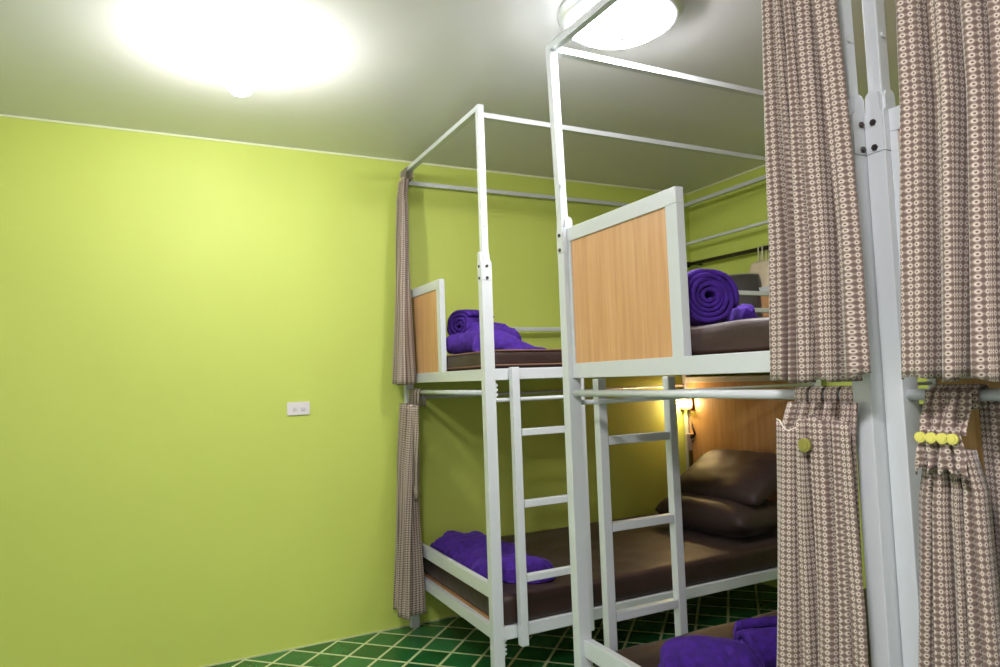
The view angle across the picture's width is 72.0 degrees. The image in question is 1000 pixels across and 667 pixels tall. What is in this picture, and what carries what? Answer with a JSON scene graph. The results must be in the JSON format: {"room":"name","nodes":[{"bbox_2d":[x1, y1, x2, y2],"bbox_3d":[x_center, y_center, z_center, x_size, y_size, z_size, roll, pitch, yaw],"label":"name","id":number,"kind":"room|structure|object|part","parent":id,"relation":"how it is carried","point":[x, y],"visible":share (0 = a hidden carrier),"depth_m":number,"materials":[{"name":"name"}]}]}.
{"room":"dormitory","nodes":[
{"label":"dormitory","id":0,"kind":"room"},
{"bbox_2d":[0,117,696,666],"bbox_3d":[-0.837,0.344,3.568,4.944,2.572,0.120,0,-4,-27],"label":"wall","id":1,"kind":"structure","parent":0,"point":[165,301],"depth_m":3.29,"materials":[{"name":"paint"}]},
{"bbox_2d":[287,402,309,415],"bbox_3d":[-0.998,0.372,3.410,0.110,0.064,0.015,0,-4,-27],"label":"power outlet","id":2,"kind":"object","parent":1,"relation":"attached to","point":[293,408],"visible":1,"depth_m":3.41,"materials":[{"name":"white plastic"}]},
{"bbox_2d":[200,615,459,666],"bbox_3d":[-0.767,1.519,3.434,4.744,0.006,0.008,0,-4,-27],"label":"baseboard","id":3,"kind":"structure","parent":1,"relation":"attached to","point":[454,615],"depth_m":3.38,"materials":[{"name":"green tile"}]},
{"bbox_2d":[0,114,686,194],"bbox_3d":[-0.853,-0.938,3.596,4.744,0.009,0.006,0,-4,-27],"label":"trim","id":4,"kind":"structure","parent":1,"relation":"attached to","point":[1,115],"depth_m":3.48,"materials":[{"name":"white"}]},
{"bbox_2d":[678,399,693,409],"bbox_3d":[1.193,0.439,4.451,0.060,0.113,0.100,0,-4,-27],"label":"reading lamp","id":5,"kind":"object","parent":1,"relation":"attached to","point":[688,403],"visible":0.6,"depth_m":4.44,"materials":[{"name":"white"}]},
{"bbox_2d":[688,450,692,467],"bbox_3d":[1.242,0.984,4.422,0.037,0.463,0.018,0,-4,-27],"label":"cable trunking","id":6,"kind":"object","parent":1,"relation":"attached to","point":[689,451],"visible":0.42,"depth_m":4.42,"materials":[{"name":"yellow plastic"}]},
{"bbox_2d":[686,410,695,449],"bbox_3d":[1.231,0.583,4.429,0.056,0.335,0.057,0,-4,-27],"label":"power socket","id":7,"kind":"object","parent":1,"relation":"attached to","point":[689,436],"visible":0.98,"depth_m":4.43,"materials":[{"name":"white plastic"}]},
{"bbox_3d":[1.226,0.698,4.441,0.056,0.107,0.015,0,-4,-27],"label":"plate","id":8,"kind":"part","parent":7,"relation":"part of","materials":[{"name":"white plastic"}]},
{"bbox_2d":[0,0,899,192],"bbox_3d":[0.244,-1.174,1.403,4.944,0.100,5.132,0,-4,-27],"label":"ceiling","id":9,"kind":"structure","parent":0,"point":[386,79],"depth_m":2.73,"materials":[{"name":"white paint"}]},
{"bbox_2d":[224,38,255,96],"bbox_3d":[-0.911,-0.924,2.412,0.104,0.185,0.104,0,-4,-27],"label":"bulb","id":10,"kind":"object","parent":9,"relation":"attached to","point":[239,78],"visible":1,"depth_m":2.38,"materials":[{"name":"white glass"}]},
{"bbox_3d":[-0.910,-0.902,2.411,0.104,0.141,0.104,0,-4,-27],"label":"glass bulb","id":11,"kind":"part","parent":10,"relation":"part of","materials":[{"name":"white glass"}]},
{"bbox_2d":[557,0,684,48],"bbox_3d":[0.400,-1.018,2.277,0.416,0.105,0.416,0,-4,-27],"label":"ceiling lamp","id":12,"kind":"object","parent":9,"relation":"attached to","point":[627,23],"visible":0.87,"depth_m":2.22,"materials":[{"name":"white glass"}]},
{"bbox_2d":[210,583,777,666],"bbox_3d":[0.333,1.391,1.235,4.744,0.100,4.932,0,-4,-27],"label":"floor","id":13,"kind":"structure","parent":0,"point":[450,642],"depth_m":3.33,"materials":[{"name":"green tile"}]},
{"bbox_2d":[400,104,820,666],"bbox_3d":[0.595,0.285,3.618,1.962,2.398,1.054,0,-4,-27],"label":"bunk bed","id":14,"kind":"object","parent":13,"relation":"on","point":[732,424],"visible":0.38,"depth_m":3.07,"materials":[{"name":"white metal"}]},
{"bbox_2d":[392,167,415,384],"bbox_3d":[-0.498,-0.311,3.570,0.133,1.153,0.191,0,-4,-27],"label":"curtain","id":15,"kind":"object","parent":14,"relation":"hanging from","point":[404,363],"visible":0.99,"depth_m":3.53,"materials":[{"name":"beige fabric"}]},
{"bbox_2d":[393,389,426,620],"bbox_3d":[-0.451,0.837,3.445,0.152,1.113,0.312,0,-4,-27],"label":"curtain","id":16,"kind":"object","parent":14,"relation":"hanging from","point":[409,599],"visible":0.99,"depth_m":3.38,"materials":[{"name":"beige fabric"}]},
{"bbox_3d":[-0.470,0.689,3.622,0.046,1.667,0.037,0,-4,-27],"label":"post","id":17,"kind":"part","parent":14,"relation":"part of","materials":[{"name":"white metal"}]},
{"bbox_3d":[-0.374,-0.021,3.438,0.026,0.439,0.483,0,-4,-27],"label":"panel","id":18,"kind":"part","parent":14,"relation":"part of","materials":[{"name":"brown wood"}]},
{"bbox_3d":[-0.268,0.274,3.207,0.021,0.021,0.954,0,-4,-27],"label":"curtain rod","id":19,"kind":"part","parent":14,"relation":"part of","materials":[{"name":"white metal"}]},
{"bbox_3d":[-0.263,0.203,3.215,0.025,0.047,0.946,0,-4,-27],"label":"rail","id":20,"kind":"part","parent":14,"relation":"part of","materials":[{"name":"white metal"}]},
{"bbox_3d":[-0.233,1.063,3.159,0.025,0.055,0.946,0,-4,-27],"label":"rail","id":21,"kind":"part","parent":14,"relation":"part of","materials":[{"name":"white metal"}]},
{"bbox_3d":[-0.227,1.223,3.148,0.025,0.048,0.946,0,-4,-27],"label":"rail","id":22,"kind":"part","parent":14,"relation":"part of","materials":[{"name":"white metal"}]},
{"bbox_3d":[-0.073,-0.574,2.823,0.028,0.743,0.028,0,-4,-27],"label":"post","id":23,"kind":"part","parent":14,"relation":"part of","materials":[{"name":"white metal"}]},
{"bbox_3d":[-0.032,0.616,2.745,0.046,1.667,0.037,0,-4,-27],"label":"post","id":24,"kind":"part","parent":14,"relation":"part of","materials":[{"name":"white metal"}]},
{"bbox_2d":[447,349,561,371],"bbox_3d":[0.589,0.135,3.620,1.858,0.081,0.957,0,-4,-27],"label":"mattress","id":25,"kind":"object","parent":14,"relation":"on","point":[504,358],"visible":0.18,"depth_m":2.89,"materials":[{"name":"brown leather"}]},
{"bbox_2d":[446,309,545,353],"bbox_3d":[-0.046,-0.018,3.225,0.364,0.234,0.605,0,-4,-27],"label":"blanket","id":26,"kind":"object","parent":25,"relation":"on","point":[463,326],"visible":0.66,"depth_m":3.18,"materials":[{"name":"purple fabric"}]},
{"bbox_2d":[719,273,762,322],"bbox_3d":[1.293,-0.133,3.978,0.428,0.423,0.133,-3,-4,11],"label":"pillow","id":27,"kind":"object","parent":25,"relation":"on","point":[744,281],"visible":0.17,"depth_m":3.93,"materials":[{"name":"grey fabric"}]},
{"bbox_3d":[0.075,0.683,2.752,0.033,1.097,0.032,0,-4,-27],"label":"ladder rail","id":28,"kind":"part","parent":14,"relation":"part of","materials":[{"name":"white metal"}]},
{"bbox_3d":[0.804,0.164,3.199,1.857,0.047,0.025,0,-4,-27],"label":"rail","id":29,"kind":"part","parent":14,"relation":"part of","materials":[{"name":"white metal"}]},
{"bbox_3d":[0.469,0.097,4.106,1.040,0.268,0.018,0,-4,-27],"label":"guard rail","id":30,"kind":"part","parent":14,"relation":"part of","materials":[{"name":"white metal"}]},
{"bbox_3d":[0.365,0.341,4.076,1.864,0.016,0.016,0,-4,-27],"label":"curtain rod","id":31,"kind":"part","parent":14,"relation":"part of","materials":[{"name":"white metal"}]},
{"bbox_3d":[0.351,0.682,2.891,0.033,1.097,0.032,0,-4,-27],"label":"ladder rail","id":32,"kind":"part","parent":14,"relation":"part of","materials":[{"name":"white metal"}]},
{"bbox_2d":[423,513,777,623],"bbox_3d":[0.614,1.137,3.574,1.858,0.113,1.001,0,-4,-27],"label":"mattress","id":33,"kind":"object","parent":14,"relation":"on","point":[642,556],"visible":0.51,"depth_m":3.26,"materials":[{"name":"brown fabric"}]},
{"bbox_2d":[430,530,527,568],"bbox_3d":[-0.114,1.040,3.358,0.332,0.115,0.678,0,-4,-27],"label":"blanket","id":34,"kind":"object","parent":33,"relation":"on","point":[465,549],"visible":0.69,"depth_m":3.28,"materials":[{"name":"purple fabric"}]},
{"bbox_2d":[470,553,555,582],"bbox_3d":[0.053,1.011,2.987,0.384,0.109,0.147,-2,-4,6],"label":"blanket","id":35,"kind":"object","parent":33,"relation":"on","point":[533,563],"visible":0.45,"depth_m":2.94,"materials":[{"name":"purple fabric"}]},
{"bbox_2d":[655,493,777,537],"bbox_3d":[1.216,0.982,3.778,0.428,0.212,0.641,0,-4,-31],"label":"pillow","id":36,"kind":"object","parent":33,"relation":"on","point":[707,514],"visible":0.66,"depth_m":3.56,"materials":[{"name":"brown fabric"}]},
{"bbox_2d":[680,449,776,506],"bbox_3d":[1.294,0.795,3.844,0.383,0.260,0.622,0,-4,-31],"label":"pillow","id":37,"kind":"object","parent":36,"relation":"on","point":[744,477],"visible":0.84,"depth_m":3.73,"materials":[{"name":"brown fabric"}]},
{"bbox_3d":[0.840,1.182,3.132,1.857,0.048,0.025,0,-4,-27],"label":"rail","id":38,"kind":"part","parent":14,"relation":"part of","materials":[{"name":"white metal"}]},
{"bbox_3d":[0.810,0.267,3.188,1.864,0.016,0.016,0,-4,-27],"label":"curtain rod","id":39,"kind":"part","parent":14,"relation":"part of","materials":[{"name":"white metal"}]},
{"bbox_3d":[1.231,0.685,4.474,0.046,1.667,0.037,0,-4,-27],"label":"post","id":40,"kind":"part","parent":14,"relation":"part of","materials":[{"name":"white metal"}]},
{"bbox_3d":[1.447,0.640,4.034,0.032,0.785,0.946,0,-4,-27],"label":"headboard","id":41,"kind":"part","parent":14,"relation":"part of","materials":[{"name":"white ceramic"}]},
{"bbox_3d":[1.145,-0.026,3.369,0.610,0.372,0.018,0,-4,-27],"label":"guard rail","id":42,"kind":"part","parent":14,"relation":"part of","materials":[{"name":"white metal"}]},
{"bbox_3d":[1.423,-0.036,4.079,0.032,0.429,0.946,0,-4,-27],"label":"headboard","id":43,"kind":"part","parent":14,"relation":"part of","materials":[{"name":"white metal"}]},
{"bbox_3d":[1.670,0.613,3.597,0.046,1.667,0.037,0,-4,-27],"label":"post","id":44,"kind":"part","parent":14,"relation":"part of","materials":[{"name":"white metal"}]},
{"bbox_2d":[545,0,999,666],"bbox_3d":[1.304,0.184,2.187,1.974,2.363,1.112,0,-4,-27],"label":"bunk bed","id":45,"kind":"object","parent":13,"relation":"on","point":[624,297],"visible":0.68,"depth_m":1.99,"materials":[{"name":"white metal"}]},
{"bbox_3d":[0.190,-0.602,2.260,0.049,0.709,0.028,0,-4,-27],"label":"post","id":46,"kind":"part","parent":45,"relation":"part of","materials":[{"name":"white metal"}]},
{"bbox_3d":[0.246,0.570,2.191,0.046,1.667,0.037,0,-4,-27],"label":"post","id":47,"kind":"part","parent":45,"relation":"part of","materials":[{"name":"white metal"}]},
{"bbox_3d":[0.350,0.658,2.276,0.033,1.015,0.032,0,-4,-27],"label":"ladder rail","id":48,"kind":"part","parent":45,"relation":"part of","materials":[{"name":"white metal"}]},
{"bbox_3d":[0.495,0.943,1.705,0.025,0.055,0.998,0,-4,-27],"label":"rail","id":49,"kind":"part","parent":45,"relation":"part of","materials":[{"name":"white metal"}]},
{"bbox_3d":[0.351,-0.141,1.988,0.026,0.439,0.523,0,-4,-27],"label":"panel","id":50,"kind":"part","parent":45,"relation":"part of","materials":[{"name":"brown wood"}]},
{"bbox_3d":[0.465,0.082,1.761,0.025,0.047,0.998,0,-4,-27],"label":"rail","id":51,"kind":"part","parent":45,"relation":"part of","materials":[{"name":"white metal"}]},
{"bbox_3d":[0.616,0.658,2.409,0.033,1.015,0.032,0,-4,-27],"label":"ladder rail","id":52,"kind":"part","parent":45,"relation":"part of","materials":[{"name":"white metal"}]},
{"bbox_3d":[0.460,0.154,1.752,0.021,0.021,1.006,0,-4,-27],"label":"curtain rod","id":53,"kind":"part","parent":45,"relation":"part of","materials":[{"name":"white metal"}]},
{"bbox_2d":[690,317,769,355],"bbox_3d":[1.307,0.015,2.185,1.858,0.082,1.026,0,-4,-27],"label":"mattress","id":54,"kind":"object","parent":45,"relation":"on","point":[751,334],"visible":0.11,"depth_m":1.64,"materials":[{"name":"brown fabric"}]},
{"bbox_2d":[687,269,738,325],"bbox_3d":[0.561,-0.091,1.973,0.172,0.158,0.335,-2,-4,2],"label":"blanket","id":55,"kind":"object","parent":54,"relation":"on","point":[713,294],"visible":0.59,"depth_m":1.81,"materials":[{"name":"purple fabric"}]},
{"bbox_2d":[720,304,758,322],"bbox_3d":[0.695,-0.049,2.001,0.075,0.076,0.128,0,-4,-27],"label":"blanket","id":56,"kind":"object","parent":54,"relation":"on","point":[744,311],"visible":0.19,"depth_m":1.96,"materials":[{"name":"purple fabric"}]},
{"bbox_2d":[594,588,870,666],"bbox_3d":[1.342,1.020,2.120,1.855,0.108,1.021,0,-4,-27],"label":"mattress","id":57,"kind":"object","parent":45,"relation":"on","point":[647,654],"visible":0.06,"depth_m":2.22,"materials":[{"name":"brown fabric"}]},
{"bbox_2d":[658,635,764,666],"bbox_3d":[0.606,0.928,1.978,0.316,0.110,0.177,-4,-4,25],"label":"blanket","id":58,"kind":"object","parent":57,"relation":"on","point":[692,650],"visible":1,"depth_m":1.94,"materials":[{"name":"purple fabric"}]},
{"bbox_2d":[733,616,776,666],"bbox_3d":[0.808,0.913,2.028,0.212,0.145,0.146,-2,-4,-5],"label":"blanket","id":59,"kind":"object","parent":57,"relation":"on","point":[760,633],"visible":0.35,"depth_m":2.00,"materials":[{"name":"purple fabric"}]},
{"bbox_3d":[1.081,0.222,2.645,1.864,0.016,0.016,0,-4,-27],"label":"curtain rod","id":60,"kind":"part","parent":45,"relation":"part of","materials":[{"name":"white metal"}]},
{"bbox_2d":[762,0,870,382],"bbox_3d":[0.603,-0.475,1.332,0.127,1.136,0.218,0,-4,-27],"label":"curtain","id":61,"kind":"object","parent":45,"relation":"hanging from","point":[818,325],"visible":1,"depth_m":1.28,"materials":[{"name":"beige fabric"}]},
{"bbox_2d":[776,386,868,666],"bbox_3d":[0.622,0.697,1.317,0.135,1.187,0.245,0,-4,-27],"label":"curtain","id":62,"kind":"object","parent":45,"relation":"hanging from","point":[821,614],"visible":1,"depth_m":1.30,"materials":[{"name":"beige fabric"}]},
{"bbox_3d":[0.660,-0.678,1.341,0.036,0.708,0.028,0,-4,-27],"label":"post","id":63,"kind":"part","parent":45,"relation":"part of","materials":[{"name":"white metal"}]},
{"bbox_3d":[0.708,0.494,1.268,0.046,1.667,0.037,0,-4,-27],"label":"post","id":64,"kind":"part","parent":45,"relation":"part of","materials":[{"name":"white metal"}]},
{"bbox_3d":[1.948,0.567,3.042,0.046,1.667,0.037,0,-4,-27],"label":"post","id":65,"kind":"part","parent":45,"relation":"part of","materials":[{"name":"white metal"}]},
{"bbox_2d":[862,0,999,666],"bbox_3d":[1.817,0.085,1.214,1.928,2.398,1.106,0,-4,-27],"label":"bunk bed","id":66,"kind":"object","parent":13,"relation":"on","point":[903,410],"visible":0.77,"depth_m":1.27,"materials":[{"name":"white metal"}]},
{"bbox_3d":[0.714,-0.699,1.326,0.028,0.743,0.028,0,-4,-27],"label":"post","id":67,"kind":"part","parent":66,"relation":"part of","materials":[{"name":"white metal"}]},
{"bbox_3d":[0.870,-0.221,1.028,0.026,0.439,0.564,0,-4,-27],"label":"panel","id":68,"kind":"part","parent":66,"relation":"part of","materials":[{"name":"white metal"}]},
{"bbox_3d":[0.755,0.491,1.248,0.046,1.667,0.037,0,-4,-27],"label":"post","id":69,"kind":"part","parent":66,"relation":"part of","materials":[{"name":"white metal"}]},
{"bbox_2d":[896,0,999,381],"bbox_3d":[0.794,-0.516,1.020,0.172,1.166,0.419,0,-4,-27],"label":"curtain","id":70,"kind":"object","parent":66,"relation":"hanging from","point":[948,51],"visible":1,"depth_m":1.07,"materials":[{"name":"beige fabric"}]},
{"bbox_3d":[0.976,0.073,0.798,0.021,0.021,1.034,0,-4,-27],"label":"curtain rod","id":71,"kind":"part","parent":66,"relation":"part of","materials":[{"name":"white metal"}]},
{"bbox_2d":[914,384,999,666],"bbox_3d":[0.757,0.680,1.136,0.124,1.187,0.187,0,-4,-27],"label":"curtain","id":72,"kind":"object","parent":66,"relation":"hanging from","point":[959,590],"visible":1,"depth_m":1.13,"materials":[{"name":"beige fabric"}]},
{"bbox_2d":[979,401,999,587],"bbox_3d":[0.922,0.663,0.955,0.080,1.187,0.402,0,-4,-27],"label":"curtain","id":73,"kind":"object","parent":66,"relation":"hanging from","point":[989,416],"visible":0.77,"depth_m":1.14,"materials":[{"name":"beige fabric"}]},
{"bbox_2d":[687,166,927,588],"bbox_3d":[2.487,0.150,2.360,0.120,2.572,5.032,0,-4,-27],"label":"wall","id":74,"kind":"structure","parent":0,"point":[746,206],"depth_m":4.29,"materials":[{"name":"paint"}]},
{"bbox_2d":[687,164,765,194],"bbox_3d":[2.366,-1.124,2.457,0.006,0.009,4.926,0,-4,-27],"label":"trim","id":75,"kind":"structure","parent":74,"relation":"attached to","point":[765,164],"depth_m":4.32,"materials":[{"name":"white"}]},
{"bbox_2d":[687,245,768,267],"bbox_3d":[1.506,-0.493,4.096,0.080,0.047,1.110,0,-4,-27],"label":"rail","id":76,"kind":"object","parent":74,"relation":"attached to","point":[699,262],"visible":0.61,"depth_m":4.24,"materials":[{"name":"black metal"}]},
{"bbox_2d":[749,245,768,286],"bbox_3d":[1.521,-0.372,3.998,0.059,0.288,0.184,0,-4,-27],"label":"cloth bag","id":77,"kind":"object","parent":76,"relation":"hanging from","point":[760,267],"visible":0.44,"depth_m":3.97,"materials":[{"name":"beige fabric"}]}
]}

